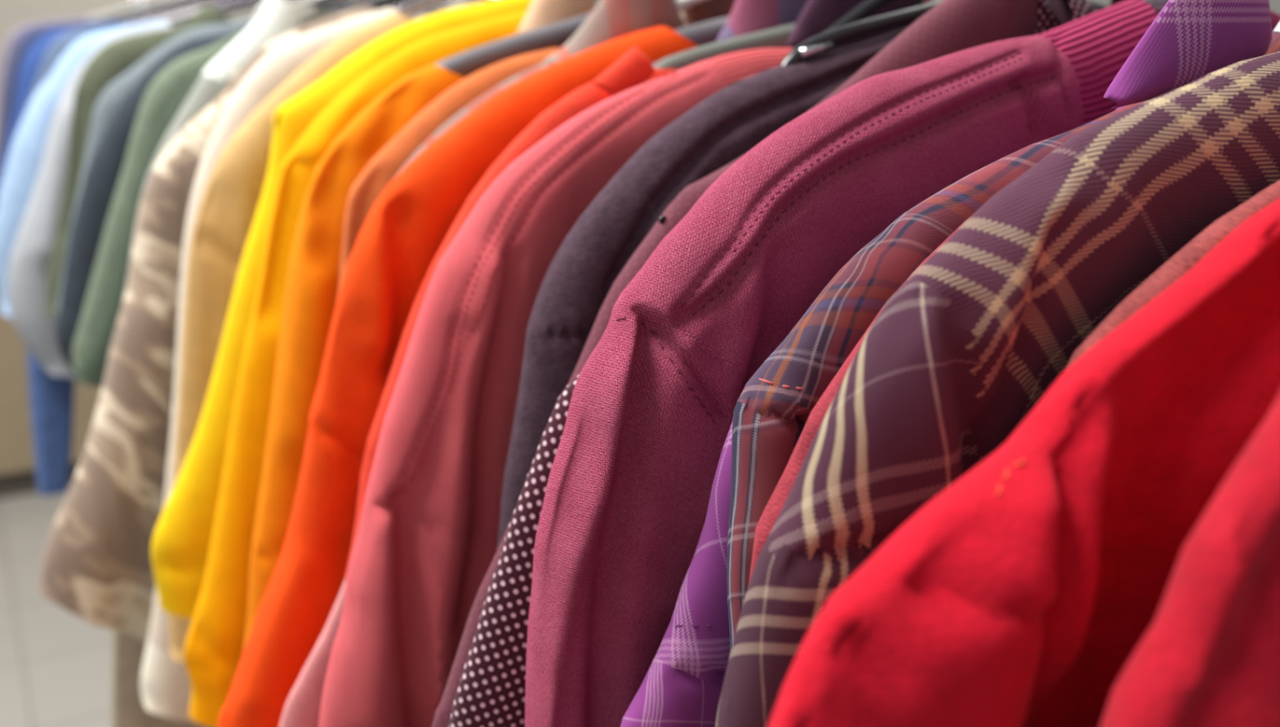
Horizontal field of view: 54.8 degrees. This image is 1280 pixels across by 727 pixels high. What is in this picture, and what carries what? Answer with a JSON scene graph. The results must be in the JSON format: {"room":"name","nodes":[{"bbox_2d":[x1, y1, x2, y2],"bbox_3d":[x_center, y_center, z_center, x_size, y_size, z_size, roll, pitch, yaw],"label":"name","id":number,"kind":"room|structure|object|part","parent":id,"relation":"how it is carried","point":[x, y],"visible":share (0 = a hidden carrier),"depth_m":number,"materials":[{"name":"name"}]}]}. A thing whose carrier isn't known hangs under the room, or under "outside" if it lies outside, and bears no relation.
{"room":"second-hand shop","nodes":[
{"label":"second-hand shop","id":0,"kind":"room"},
{"bbox_2d":[0,487,112,726],"bbox_3d":[-1.200,0.171,4.414,10.000,0.050,11.500,-9,18,-28],"label":"floor","id":1,"kind":"structure","parent":0,"point":[55,665],"depth_m":2.74,"materials":[{"name":"grey tile"}]},
{"bbox_2d":[0,309,102,498],"bbox_3d":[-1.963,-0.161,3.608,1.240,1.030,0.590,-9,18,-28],"label":"wall","id":2,"kind":"structure","parent":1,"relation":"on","point":[18,475],"depth_m":3.50,"materials":[{"name":"beige paint"}]},
{"bbox_2d":[132,0,146,16],"bbox_3d":[-0.331,0.154,1.639,0.520,1.496,3.632,-9,18,-28],"label":"clothes rack","id":3,"kind":"object","parent":1,"relation":"on","point":[134,2],"visible":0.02,"depth_m":2.97,"materials":[{"name":"silver metal"}]},
{"bbox_2d":[102,0,189,21],"bbox_3d":[-0.749,-0.666,2.182,0.673,0.227,0.007,-9,18,-28],"label":"clothes hanger","id":4,"kind":"object","parent":3,"relation":"hanging from","point":[171,2],"visible":0.3,"depth_m":2.13,"materials":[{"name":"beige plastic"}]},
{"bbox_2d":[0,18,104,165],"bbox_3d":[-0.749,-0.317,2.282,0.846,0.620,0.066,-9,18,-28],"label":"shirt","id":5,"kind":"object","parent":4,"relation":"hanging from","point":[23,33],"visible":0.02,"depth_m":2.05,"materials":[{"name":"fabric"}]},
{"bbox_2d":[87,0,257,19],"bbox_3d":[-0.869,-0.724,2.390,0.669,0.230,0.007,-9,18,-28],"label":"clothes hanger","id":6,"kind":"object","parent":3,"relation":"hanging from","point":[150,2],"visible":0.22,"depth_m":2.34,"materials":[{"name":"white plastic"}]},
{"bbox_2d":[0,17,88,99],"bbox_3d":[-0.869,-0.378,2.489,0.838,0.620,0.067,-9,18,-28],"label":"shirt","id":7,"kind":"object","parent":6,"relation":"hanging from","point":[4,51],"visible":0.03,"depth_m":2.26,"materials":[{"name":"fabric"}]},
{"bbox_3d":[-1.015,-0.648,2.327,0.335,0.109,0.007,-9,18,-28],"label":"arm","id":8,"kind":"part","parent":6,"relation":"part of","materials":[{"name":"white plastic"}]},
{"bbox_2d":[118,0,296,22],"bbox_3d":[-0.643,-0.612,2.000,0.676,0.231,0.007,-9,18,-28],"label":"clothes hanger","id":9,"kind":"object","parent":3,"relation":"hanging from","point":[193,2],"visible":0.18,"depth_m":1.95,"materials":[{"name":"grey plastic"}]},
{"bbox_2d":[0,20,119,169],"bbox_3d":[-0.642,-0.263,2.099,0.851,0.620,0.067,-9,18,-28],"label":"shirt","id":10,"kind":"object","parent":9,"relation":"hanging from","point":[30,40],"visible":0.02,"depth_m":1.87,"materials":[{"name":"blue fabric"}]},
{"bbox_3d":[-0.790,-0.534,1.937,0.339,0.107,0.007,-9,18,-28],"label":"arm","id":11,"kind":"part","parent":9,"relation":"part of","materials":[{"name":"grey plastic"}]},
{"bbox_2d":[126,0,347,22],"bbox_3d":[-0.567,-0.570,1.871,0.685,0.242,0.007,-9,18,-28],"label":"clothes hanger","id":12,"kind":"object","parent":3,"relation":"hanging from","point":[200,5],"visible":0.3,"depth_m":1.81,"materials":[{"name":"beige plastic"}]},
{"bbox_2d":[0,21,126,186],"bbox_3d":[-0.568,-0.225,1.970,0.849,0.620,0.067,-9,18,-28],"label":"shirt","id":13,"kind":"object","parent":12,"relation":"hanging from","point":[32,62],"visible":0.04,"depth_m":1.74,"materials":[{"name":"blue fabric"}]},
{"bbox_3d":[-0.716,-0.490,1.807,0.343,0.117,0.007,-9,18,-28],"label":"arm","id":14,"kind":"part","parent":12,"relation":"part of","materials":[{"name":"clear plastic"}]},
{"bbox_2d":[252,0,266,23],"bbox_3d":[-0.129,-0.335,1.122,0.606,0.283,0.007,-9,18,-28],"label":"clothes hanger","id":15,"kind":"object","parent":3,"relation":"hanging from","point":[256,15],"visible":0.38,"depth_m":1.02,"materials":[{"name":"white plastic"}]},
{"bbox_2d":[121,0,417,306],"bbox_3d":[-0.129,-0.035,1.208,0.751,0.620,0.033,-9,18,-28],"label":"shirt","id":16,"kind":"object","parent":15,"relation":"hanging from","point":[277,18],"visible":0.03,"depth_m":1.02,"materials":[{"name":"white fabric"}]},
{"bbox_2d":[153,0,369,22],"bbox_3d":[-0.491,-0.534,1.741,0.662,0.240,0.007,-9,18,-28],"label":"clothes hanger","id":17,"kind":"object","parent":3,"relation":"hanging from","point":[349,1],"visible":0.14,"depth_m":1.68,"materials":[{"name":"white plastic"}]},
{"bbox_2d":[0,21,149,189],"bbox_3d":[-0.491,-0.189,1.839,0.854,0.620,0.066,-9,18,-28],"label":"shirt","id":18,"kind":"object","parent":17,"relation":"hanging from","point":[59,46],"visible":0.02,"depth_m":1.61,"materials":[{"name":"blue fabric"}]},
{"bbox_3d":[-0.636,-0.456,1.679,0.332,0.116,0.007,-9,18,-28],"label":"arm","id":19,"kind":"part","parent":17,"relation":"part of","materials":[{"name":"white plastic"}]},
{"bbox_3d":[-0.347,-0.500,1.834,0.332,0.116,0.007,-9,18,-28],"label":"arm","id":20,"kind":"part","parent":17,"relation":"part of","materials":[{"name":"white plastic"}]},
{"bbox_2d":[233,4,359,22],"bbox_3d":[-0.396,-0.456,1.586,0.660,0.304,0.006,-9,18,-28],"label":"clothes hanger","id":21,"kind":"object","parent":3,"relation":"hanging from","point":[336,4],"visible":0.03,"depth_m":1.58,"materials":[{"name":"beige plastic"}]},
{"bbox_2d":[26,347,75,496],"bbox_3d":[-0.670,-0.111,1.525,0.198,0.542,0.041,-9,18,-28],"label":"jeans","id":22,"kind":"object","parent":21,"relation":"hanging from","point":[51,397],"visible":0.29,"depth_m":1.53,"materials":[{"name":"blue fabric"}]},
{"bbox_3d":[-0.675,-0.114,1.533,0.197,0.542,0.020,-9,18,-28],"label":"trouser leg","id":23,"kind":"part","parent":22,"relation":"part of","materials":[{"name":"blue fabric"}]},
{"bbox_2d":[166,0,436,24],"bbox_3d":[-0.422,-0.496,1.622,0.665,0.247,0.007,-9,18,-28],"label":"clothes hanger","id":24,"kind":"object","parent":3,"relation":"hanging from","point":[242,2],"visible":0.14,"depth_m":1.57,"materials":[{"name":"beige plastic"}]},
{"bbox_2d":[0,20,169,319],"bbox_3d":[-0.422,-0.157,1.718,0.849,0.620,0.068,-9,18,-28],"label":"shirt","id":25,"kind":"object","parent":24,"relation":"hanging from","point":[28,147],"visible":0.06,"depth_m":1.49,"materials":[{"name":"fabric"}]},
{"bbox_3d":[-0.567,-0.419,1.560,0.333,0.126,0.007,-9,18,-28],"label":"arm","id":26,"kind":"part","parent":24,"relation":"part of","materials":[{"name":"white plastic"}]},
{"bbox_3d":[-0.277,-0.464,1.716,0.333,0.126,0.007,-9,18,-28],"label":"arm","id":27,"kind":"part","parent":24,"relation":"part of","materials":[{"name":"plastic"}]},
{"bbox_2d":[170,0,448,26],"bbox_3d":[-0.370,-0.460,1.537,0.665,0.269,0.007,-9,18,-28],"label":"clothes hanger","id":28,"kind":"object","parent":3,"relation":"hanging from","point":[254,4],"visible":0.16,"depth_m":1.48,"materials":[{"name":"grey plastic"}]},
{"bbox_2d":[7,22,173,377],"bbox_3d":[-0.368,-0.192,1.609,0.834,0.487,0.065,-9,18,-28],"label":"shirt","id":29,"kind":"object","parent":28,"relation":"hanging from","point":[33,248],"visible":0.08,"depth_m":1.42,"materials":[{"name":"grey fabric"}]},
{"bbox_3d":[-0.515,-0.382,1.475,0.333,0.145,0.007,-9,18,-28],"label":"arm","id":30,"kind":"part","parent":28,"relation":"part of","materials":[{"name":"grey plastic"}]},
{"bbox_3d":[-0.226,-0.426,1.630,0.333,0.145,0.007,-9,18,-28],"label":"arm","id":31,"kind":"part","parent":28,"relation":"part of","materials":[{"name":"plastic"}]},
{"bbox_2d":[309,0,349,8],"bbox_3d":[-0.228,-0.396,1.290,0.607,0.257,0.007,-9,18,-28],"label":"clothes hanger","id":32,"kind":"object","parent":3,"relation":"hanging from","point":[323,4],"visible":0.19,"depth_m":1.25,"materials":[{"name":"black plastic"}]},
{"bbox_2d":[54,23,251,375],"bbox_3d":[-0.228,-0.135,1.365,0.778,0.470,0.048,-9,18,-28],"label":"shirt","id":33,"kind":"object","parent":32,"relation":"hanging from","point":[104,172],"visible":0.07,"depth_m":1.18,"materials":[{"name":"fabric"}]},
{"bbox_2d":[212,0,489,8],"bbox_3d":[-0.319,-0.452,1.443,0.627,0.233,0.007,-9,18,-28],"label":"clothes hanger","id":34,"kind":"object","parent":3,"relation":"hanging from","point":[220,3],"visible":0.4,"depth_m":1.37,"materials":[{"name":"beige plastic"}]},
{"bbox_2d":[45,3,232,319],"bbox_3d":[-0.319,-0.125,1.536,0.770,0.620,0.054,-9,18,-28],"label":"shirt","id":35,"kind":"object","parent":34,"relation":"hanging from","point":[118,56],"visible":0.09,"depth_m":1.33,"materials":[{"name":"green fabric"}]},
{"bbox_3d":[-0.456,-0.386,1.383,0.314,0.132,0.007,-9,18,-28],"label":"arm","id":36,"kind":"part","parent":34,"relation":"part of","materials":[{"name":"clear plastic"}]},
{"bbox_2d":[324,0,384,11],"bbox_3d":[-0.192,-0.361,1.233,0.620,0.293,0.007,-9,18,-28],"label":"clothes hanger","id":37,"kind":"object","parent":3,"relation":"hanging from","point":[358,3],"visible":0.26,"depth_m":1.19,"materials":[{"name":"grey plastic"}]},
{"bbox_2d":[71,31,244,372],"bbox_3d":[-0.192,-0.142,1.295,0.763,0.403,0.043,-9,18,-28],"label":"shirt","id":38,"kind":"object","parent":37,"relation":"hanging from","point":[171,81],"visible":0.06,"depth_m":1.12,"materials":[{"name":"green fabric"}]},
{"bbox_2d":[343,0,411,12],"bbox_3d":[-0.159,-0.331,1.179,0.632,0.321,0.007,-9,18,-28],"label":"clothes hanger","id":39,"kind":"object","parent":3,"relation":"hanging from","point":[407,1],"visible":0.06,"depth_m":1.14,"materials":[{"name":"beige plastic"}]},
{"bbox_2d":[76,38,235,387],"bbox_3d":[-0.159,-0.123,1.239,0.769,0.397,0.040,-9,18,-28],"label":"shirt","id":40,"kind":"object","parent":39,"relation":"hanging from","point":[91,369],"visible":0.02,"depth_m":1.07,"materials":[{"name":"green fabric"}]},
{"bbox_2d":[369,0,407,10],"bbox_3d":[-0.095,-0.336,1.060,0.551,0.247,0.007,-9,18,-28],"label":"clothes hanger","id":41,"kind":"object","parent":3,"relation":"hanging from","point":[384,4],"visible":0.09,"depth_m":1.00,"materials":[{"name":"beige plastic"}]},
{"bbox_2d":[295,0,484,4],"bbox_3d":[-0.271,-0.426,1.361,0.585,0.238,0.007,-9,18,-28],"label":"clothes hanger","id":42,"kind":"object","parent":3,"relation":"hanging from","point":[303,2],"visible":0.09,"depth_m":1.32,"materials":[{"name":"white plastic"}]},
{"bbox_2d":[56,16,253,311],"bbox_3d":[-0.271,-0.089,1.456,0.760,0.620,0.048,-9,18,-28],"label":"shirt","id":43,"kind":"object","parent":42,"relation":"hanging from","point":[113,95],"visible":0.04,"depth_m":1.25,"materials":[{"name":"grey fabric"}]},
{"bbox_3d":[-0.398,-0.355,1.307,0.294,0.124,0.007,-9,18,-28],"label":"arm","id":44,"kind":"part","parent":42,"relation":"part of","materials":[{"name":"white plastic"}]},
{"bbox_3d":[-0.143,-0.394,1.444,0.294,0.124,0.007,-9,18,-28],"label":"arm","id":45,"kind":"part","parent":42,"relation":"part of","materials":[{"name":"plastic"}]},
{"bbox_2d":[392,0,429,11],"bbox_3d":[-0.059,-0.317,0.998,0.558,0.248,0.007,-9,18,-28],"label":"clothes hanger","id":46,"kind":"object","parent":3,"relation":"hanging from","point":[411,3],"visible":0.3,"depth_m":0.94,"materials":[{"name":"grey plastic"}]},
{"bbox_2d":[140,7,687,724],"bbox_3d":[-0.059,0.067,1.108,0.762,0.743,0.038,-9,18,-28],"label":"shirt","id":47,"kind":"object","parent":46,"relation":"hanging from","point":[166,688],"visible":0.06,"depth_m":0.91,"materials":[{"name":"white fabric"}]},
{"bbox_2d":[398,0,460,17],"bbox_3d":[-0.029,-0.294,0.948,0.582,0.266,0.007,-9,18,-28],"label":"clothes hanger","id":48,"kind":"object","parent":3,"relation":"hanging from","point":[430,5],"visible":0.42,"depth_m":0.88,"materials":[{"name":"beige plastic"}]},
{"bbox_2d":[168,12,414,663],"bbox_3d":[-0.029,0.007,1.034,0.726,0.580,0.040,-9,18,-28],"label":"shirt","id":49,"kind":"object","parent":48,"relation":"hanging from","point":[228,206],"visible":0.06,"depth_m":0.85,"materials":[{"name":"beige fabric"}]},
{"bbox_2d":[434,9,683,78],"bbox_3d":[0.062,-0.219,0.800,0.594,0.329,0.015,-9,18,-28],"label":"clothes hanger","id":50,"kind":"object","parent":3,"relation":"hanging from","point":[556,35],"visible":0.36,"depth_m":0.72,"materials":[{"name":"grey plastic"}]},
{"bbox_2d":[243,64,465,651],"bbox_3d":[0.063,0.150,0.903,0.782,0.726,0.036,-9,18,-28],"label":"polo shirt","id":51,"kind":"object","parent":50,"relation":"hanging from","point":[313,283],"visible":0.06,"depth_m":0.69,"materials":[{"name":"orange fabric"}]},
{"bbox_2d":[674,0,705,10],"bbox_3d":[0.095,-0.225,0.738,0.538,0.284,0.007,-9,18,-28],"label":"clothes hanger","id":52,"kind":"object","parent":3,"relation":"hanging from","point":[681,4],"visible":0.16,"depth_m":0.70,"materials":[{"name":"white plastic"}]},
{"bbox_2d":[394,0,735,177],"bbox_3d":[0.095,0.123,0.837,0.762,0.744,0.021,-9,18,-28],"label":"shirt","id":53,"kind":"object","parent":52,"relation":"hanging from","point":[611,20],"visible":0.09,"depth_m":0.68,"materials":[{"name":"pink fabric"}]},
{"bbox_2d":[673,16,728,46],"bbox_3d":[0.108,-0.233,0.710,0.502,0.252,0.015,-9,18,-28],"label":"clothes hanger","id":54,"kind":"object","parent":3,"relation":"hanging from","point":[706,33],"visible":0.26,"depth_m":0.68,"materials":[{"name":"grey plastic"}]},
{"bbox_2d":[653,22,795,70],"bbox_3d":[0.131,-0.204,0.677,0.516,0.289,0.011,-9,18,-28],"label":"clothes hanger","id":55,"kind":"object","parent":3,"relation":"hanging from","point":[775,37],"visible":0.07,"depth_m":0.64,"materials":[{"name":"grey plastic"}]},
{"bbox_2d":[344,46,676,581],"bbox_3d":[0.133,0.144,0.772,0.733,0.667,0.032,-9,18,-28],"label":"shirt","id":56,"kind":"object","parent":55,"relation":"hanging from","point":[633,68],"visible":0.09,"depth_m":0.59,"materials":[{"name":"red fabric"}]},
{"bbox_2d":[811,0,890,56],"bbox_3d":[0.159,-0.216,0.621,0.484,0.237,0.007,-9,18,-28],"label":"clothes hanger","id":57,"kind":"object","parent":3,"relation":"hanging from","point":[867,7],"visible":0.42,"depth_m":0.60,"materials":[{"name":"black plastic"}]},
{"bbox_2d":[318,48,809,726],"bbox_3d":[0.160,0.141,0.721,0.742,0.634,0.035,-9,18,-28],"label":"t-shirt","id":58,"kind":"object","parent":57,"relation":"hanging from","point":[426,544],"visible":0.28,"depth_m":0.54,"materials":[{"name":"pink fabric"}]},
{"bbox_2d":[913,0,924,7],"bbox_3d":[0.146,-0.235,0.639,0.305,0.210,0.007,-9,18,-28],"label":"clothes hanger","id":59,"kind":"object","parent":3,"relation":"hanging from","point":[917,2],"visible":0.07,"depth_m":0.65,"materials":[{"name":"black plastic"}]},
{"bbox_2d":[785,0,915,54],"bbox_3d":[0.146,0.120,0.740,0.712,0.696,0.013,-9,18,-28],"label":"shirt","id":60,"kind":"object","parent":59,"relation":"hanging from","point":[817,16],"visible":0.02,"depth_m":0.62,"materials":[{"name":"purple fabric"}]},
{"bbox_2d":[780,0,1107,66],"bbox_3d":[0.182,-0.215,0.579,0.364,0.214,0.009,-9,18,-28],"label":"clothes hanger","id":61,"kind":"object","parent":3,"relation":"hanging from","point":[824,42],"visible":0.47,"depth_m":0.55,"materials":[{"name":"black plastic"}]},
{"bbox_2d":[497,26,907,550],"bbox_3d":[0.181,0.138,0.680,0.639,0.643,0.034,-9,18,-28],"label":"jacket","id":62,"kind":"object","parent":61,"relation":"hanging from","point":[725,126],"visible":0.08,"depth_m":0.51,"materials":[{"name":"black fabric"}]},
{"bbox_3d":[0.102,-0.136,0.556,0.182,0.069,0.007,-9,18,-28],"label":"arm","id":63,"kind":"part","parent":61,"relation":"part of","materials":[{"name":"black plastic"}]},
{"bbox_3d":[0.260,-0.161,0.641,0.182,0.069,0.007,-9,18,-28],"label":"arm","id":64,"kind":"part","parent":61,"relation":"part of","materials":[{"name":"black plastic"}]},
{"bbox_2d":[1045,0,1073,25],"bbox_3d":[0.211,-0.207,0.527,0.208,0.201,0.007,-9,18,-28],"label":"clothes hanger","id":65,"kind":"object","parent":3,"relation":"hanging from","point":[1060,9],"visible":0.06,"depth_m":0.52,"materials":[{"name":"grey plastic"}]},
{"bbox_2d":[448,0,1098,726],"bbox_3d":[0.211,0.129,0.623,0.705,0.620,0.026,-9,18,-28],"label":"blouse","id":66,"kind":"object","parent":65,"relation":"hanging from","point":[491,692],"visible":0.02,"depth_m":0.46,"materials":[{"name":"black fabric"}]},
{"bbox_2d":[1143,0,1168,13],"bbox_3d":[0.228,-0.196,0.499,0.367,0.207,0.010,-9,18,-28],"label":"clothes hanger","id":67,"kind":"object","parent":3,"relation":"hanging from","point":[1157,5],"visible":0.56,"depth_m":0.50,"materials":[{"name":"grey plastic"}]},
{"bbox_2d":[524,0,1279,726],"bbox_3d":[0.229,0.147,0.595,0.626,0.620,0.041,-9,18,-28],"label":"knit sweater","id":68,"kind":"object","parent":67,"relation":"hanging from","point":[650,417],"visible":0.32,"depth_m":0.42,"materials":[{"name":"fabric"}]},
{"bbox_2d":[1273,21,1279,31],"bbox_3d":[0.262,-0.170,0.441,0.384,0.226,0.007,-9,18,-28],"label":"clothes hanger","id":69,"kind":"object","parent":3,"relation":"hanging from","point":[1277,27],"visible":0.13,"depth_m":0.43,"materials":[{"name":"white plastic"}]},
{"bbox_2d":[726,31,1279,654],"bbox_3d":[0.263,0.175,0.540,0.539,0.620,0.022,-9,18,-28],"label":"plaid shirt","id":70,"kind":"object","parent":69,"relation":"hanging from","point":[771,412],"visible":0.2,"depth_m":0.36,"materials":[{"name":"fabric"}]},
{"bbox_3d":[0.030,-0.281,0.842,0.506,0.232,0.007,-9,18,-28],"label":"clothes hanger","id":71,"kind":"object","parent":3,"relation":"hanging from","visible":0},
{"bbox_2d":[183,8,528,726],"bbox_3d":[0.030,0.044,0.934,0.738,0.602,0.037,-9,18,-28],"label":"t-shirt","id":72,"kind":"object","parent":71,"relation":"hanging from","point":[214,647],"visible":0.07,"depth_m":0.77,"materials":[{"name":"yellow fabric"}]},
{"bbox_3d":[0.007,-0.302,0.878,0.469,0.211,0.007,-9,18,-28],"label":"clothes hanger","id":73,"kind":"object","parent":3,"relation":"hanging from","visible":0},
{"bbox_2d":[151,0,533,618],"bbox_3d":[0.007,-0.021,0.959,0.752,0.514,0.036,-9,18,-28],"label":"t-shirt","id":74,"kind":"object","parent":73,"relation":"hanging from","point":[181,542],"visible":0.11,"depth_m":0.80,"materials":[{"name":"yellow fabric"}]},
{"bbox_3d":[-0.114,-0.324,1.097,0.551,0.291,0.006,-9,18,-28],"label":"clothes hanger","id":75,"kind":"object","parent":3,"relation":"hanging from","visible":0},
{"bbox_2d":[111,69,240,726],"bbox_3d":[-0.377,0.103,1.066,0.221,0.693,0.032,-9,18,-28],"label":"trousers","id":76,"kind":"object","parent":75,"relation":"hanging from","point":[128,709],"visible":0.05,"depth_m":1.06,"materials":[{"name":"fabric"}]},
{"bbox_3d":[-0.373,0.105,1.060,0.221,0.693,0.016,-9,18,-28],"label":"trouser leg","id":77,"kind":"part","parent":76,"relation":"part of","materials":[{"name":"fabric"}]},
{"bbox_3d":[0.275,-0.171,0.418,0.334,0.212,0.007,-9,18,-28],"label":"clothes hanger","id":78,"kind":"object","parent":3,"relation":"hanging from","visible":0},
{"bbox_2d":[748,218,968,584],"bbox_3d":[0.275,0.171,0.515,0.577,0.620,0.020,-9,18,-28],"label":"shirt","id":79,"kind":"object","parent":78,"relation":"hanging from","point":[773,508],"visible":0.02,"depth_m":0.34,"materials":[{"name":"red fabric"}]},
{"bbox_2d":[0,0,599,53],"bbox_3d":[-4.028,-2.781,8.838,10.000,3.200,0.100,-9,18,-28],"label":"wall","id":80,"kind":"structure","parent":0,"point":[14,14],"depth_m":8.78,"materials":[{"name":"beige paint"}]},
{"bbox_2d":[39,5,686,642],"bbox_3d":[-0.095,0.088,1.179,0.878,0.824,0.054,-9,18,-28],"label":"shirt","id":81,"kind":"object","parent":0,"point":[96,564],"visible":0.08,"depth_m":0.97,"materials":[{"name":"beige fabric"}]},
{"bbox_2d":[217,26,698,726],"bbox_3d":[0.109,0.134,0.814,0.823,0.689,0.035,-9,18,-28],"label":"t-shirt","id":82,"kind":"object","parent":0,"point":[393,253],"visible":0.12,"depth_m":0.62,"materials":[{"name":"orange fabric"}]},
{"bbox_2d":[929,0,1279,14],"bbox_3d":[3.185,-2.080,6.379,0.100,3.200,11.600,-9,18,-28],"label":"wall","id":83,"kind":"structure","parent":0,"point":[1274,5],"depth_m":6.29,"materials":[{"name":"grey paint"}]},
{"bbox_3d":[0.303,-0.132,0.376,0.456,0.263,0.007,-9,18,-28],"label":"clothes hanger","id":84,"kind":"object","parent":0,"visible":0},
{"bbox_2d":[1064,180,1279,370],"bbox_3d":[0.303,0.210,0.474,0.692,0.620,0.015,-9,18,-28],"label":"shirt","id":85,"kind":"object","parent":84,"relation":"hanging from","point":[1191,254],"visible":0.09,"depth_m":0.31,"materials":[{"name":"red fabric"}]},
{"bbox_3d":[0.247,-0.176,0.468,0.300,0.229,0.007,-9,18,-28],"label":"clothes hanger","id":86,"kind":"object","parent":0,"visible":0},
{"bbox_2d":[620,0,1271,726],"bbox_3d":[0.257,0.146,0.541,0.675,0.620,0.067,-9,18,-28],"label":"shirt","id":87,"kind":"object","parent":86,"relation":"hanging from","point":[1188,41],"visible":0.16,"depth_m":0.40,"materials":[{"name":"purple fabric"}]},
{"bbox_3d":[0.138,-0.236,0.654,0.298,0.215,0.007,-9,18,-28],"label":"clothes hanger","id":88,"kind":"object","parent":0,"visible":0},
{"bbox_2d":[279,0,932,726],"bbox_3d":[0.138,0.119,0.755,0.801,0.688,0.010,-9,18,-28],"label":"shirt","id":89,"kind":"object","parent":88,"relation":"hanging from","point":[302,708],"visible":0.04,"depth_m":0.59,"materials":[{"name":"pink fabric"}]},
{"bbox_3d":[0.081,-0.234,0.760,0.543,0.277,0.007,-9,18,-28],"label":"clothes hanger","id":90,"kind":"object","parent":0,"visible":0},
{"bbox_2d":[337,48,558,299],"bbox_3d":[0.081,0.147,0.869,0.731,0.719,0.026,-9,18,-28],"label":"shirt","id":91,"kind":"object","parent":90,"relation":"hanging from","point":[370,185],"visible":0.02,"depth_m":0.67,"materials":[{"name":"orange fabric"}]},
{"bbox_3d":[0.047,-0.266,0.814,0.487,0.245,0.007,-9,18,-28],"label":"clothes hanger","id":92,"kind":"object","parent":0,"visible":0},
{"bbox_2d":[516,0,595,49],"bbox_3d":[0.049,0.055,0.904,0.677,0.662,0.017,-9,18,-28],"label":"shirt","id":93,"kind":"object","parent":92,"relation":"hanging from","point":[540,13],"visible":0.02,"depth_m":0.76,"materials":[{"name":"beige fabric"}]},
{"bbox_3d":[-0.537,-1.330,4.074,0.408,0.189,0.007,-9,18,-28],"label":"clothes hanger","id":94,"kind":"object","parent":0,"visible":0},
{"bbox_2d":[413,0,473,18],"bbox_3d":[-0.536,-1.021,4.161,0.512,0.620,0.069,-9,18,-28],"label":"shirt","id":95,"kind":"object","parent":94,"relation":"hanging from","point":[462,2],"visible":0.02,"depth_m":4.05,"materials":[{"name":"beige fabric"}]},
{"bbox_3d":[0.289,-0.171,0.392,0.345,0.197,0.007,-9,18,-28],"label":"clothes hanger","id":96,"kind":"object","parent":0,"visible":0},
{"bbox_2d":[715,51,1279,726],"bbox_3d":[0.289,0.169,0.488,0.652,0.620,0.034,-9,18,-28],"label":"plaid shirt","id":97,"kind":"object","parent":96,"relation":"hanging from","point":[957,359],"visible":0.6,"depth_m":0.31,"materials":[{"name":"purple fabric"}]},
{"bbox_3d":[0.062,0.039,0.318,0.066,0.121,0.033,-9,18,-28],"label":"panel","id":98,"kind":"part","parent":97,"relation":"part of","materials":[{"name":"purple fabric"}]},
{"bbox_3d":[0.121,-0.242,0.684,0.359,0.220,0.007,-9,18,-28],"label":"clothes hanger","id":99,"kind":"object","parent":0,"visible":0},
{"bbox_2d":[652,0,808,65],"bbox_3d":[0.122,0.125,0.786,0.694,0.725,0.018,-9,18,-28],"label":"plaid shirt","id":100,"kind":"object","parent":99,"relation":"hanging from","point":[746,16],"visible":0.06,"depth_m":0.66,"materials":[{"name":"purple fabric"}]},
{"bbox_3d":[0.199,-0.201,0.551,0.342,0.226,0.007,-9,18,-28],"label":"clothes hanger","id":101,"kind":"object","parent":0,"visible":0},
{"bbox_2d":[431,0,1124,726],"bbox_3d":[0.199,0.119,0.643,0.711,0.640,0.024,-9,18,-28],"label":"blouse","id":102,"kind":"object","parent":101,"relation":"hanging from","point":[951,26],"visible":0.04,"depth_m":0.51,"materials":[{"name":"fabric"}]},
{"bbox_3d":[0.340,-0.090,0.320,0.584,0.313,0.007,-9,18,-28],"label":"clothes hanger","id":103,"kind":"object","parent":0,"visible":0},
{"bbox_2d":[1099,392,1279,726],"bbox_3d":[0.340,0.213,0.406,0.668,0.620,0.035,-9,18,-28],"label":"jacket","id":104,"kind":"object","parent":103,"relation":"hanging from","point":[1209,656],"visible":1,"depth_m":0.22,"materials":[{"name":"red fabric"}]},
{"bbox_3d":[0.317,-0.130,0.350,0.521,0.253,0.007,-9,18,-28],"label":"clothes hanger","id":105,"kind":"object","parent":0,"visible":0},
{"bbox_2d":[768,198,1279,726],"bbox_3d":[0.318,0.213,0.447,0.743,0.620,0.041,-9,18,-28],"label":"jacket","id":106,"kind":"object","parent":105,"relation":"hanging from","point":[1021,593],"visible":0.88,"depth_m":0.25,"materials":[{"name":"red fabric"}]}
]}

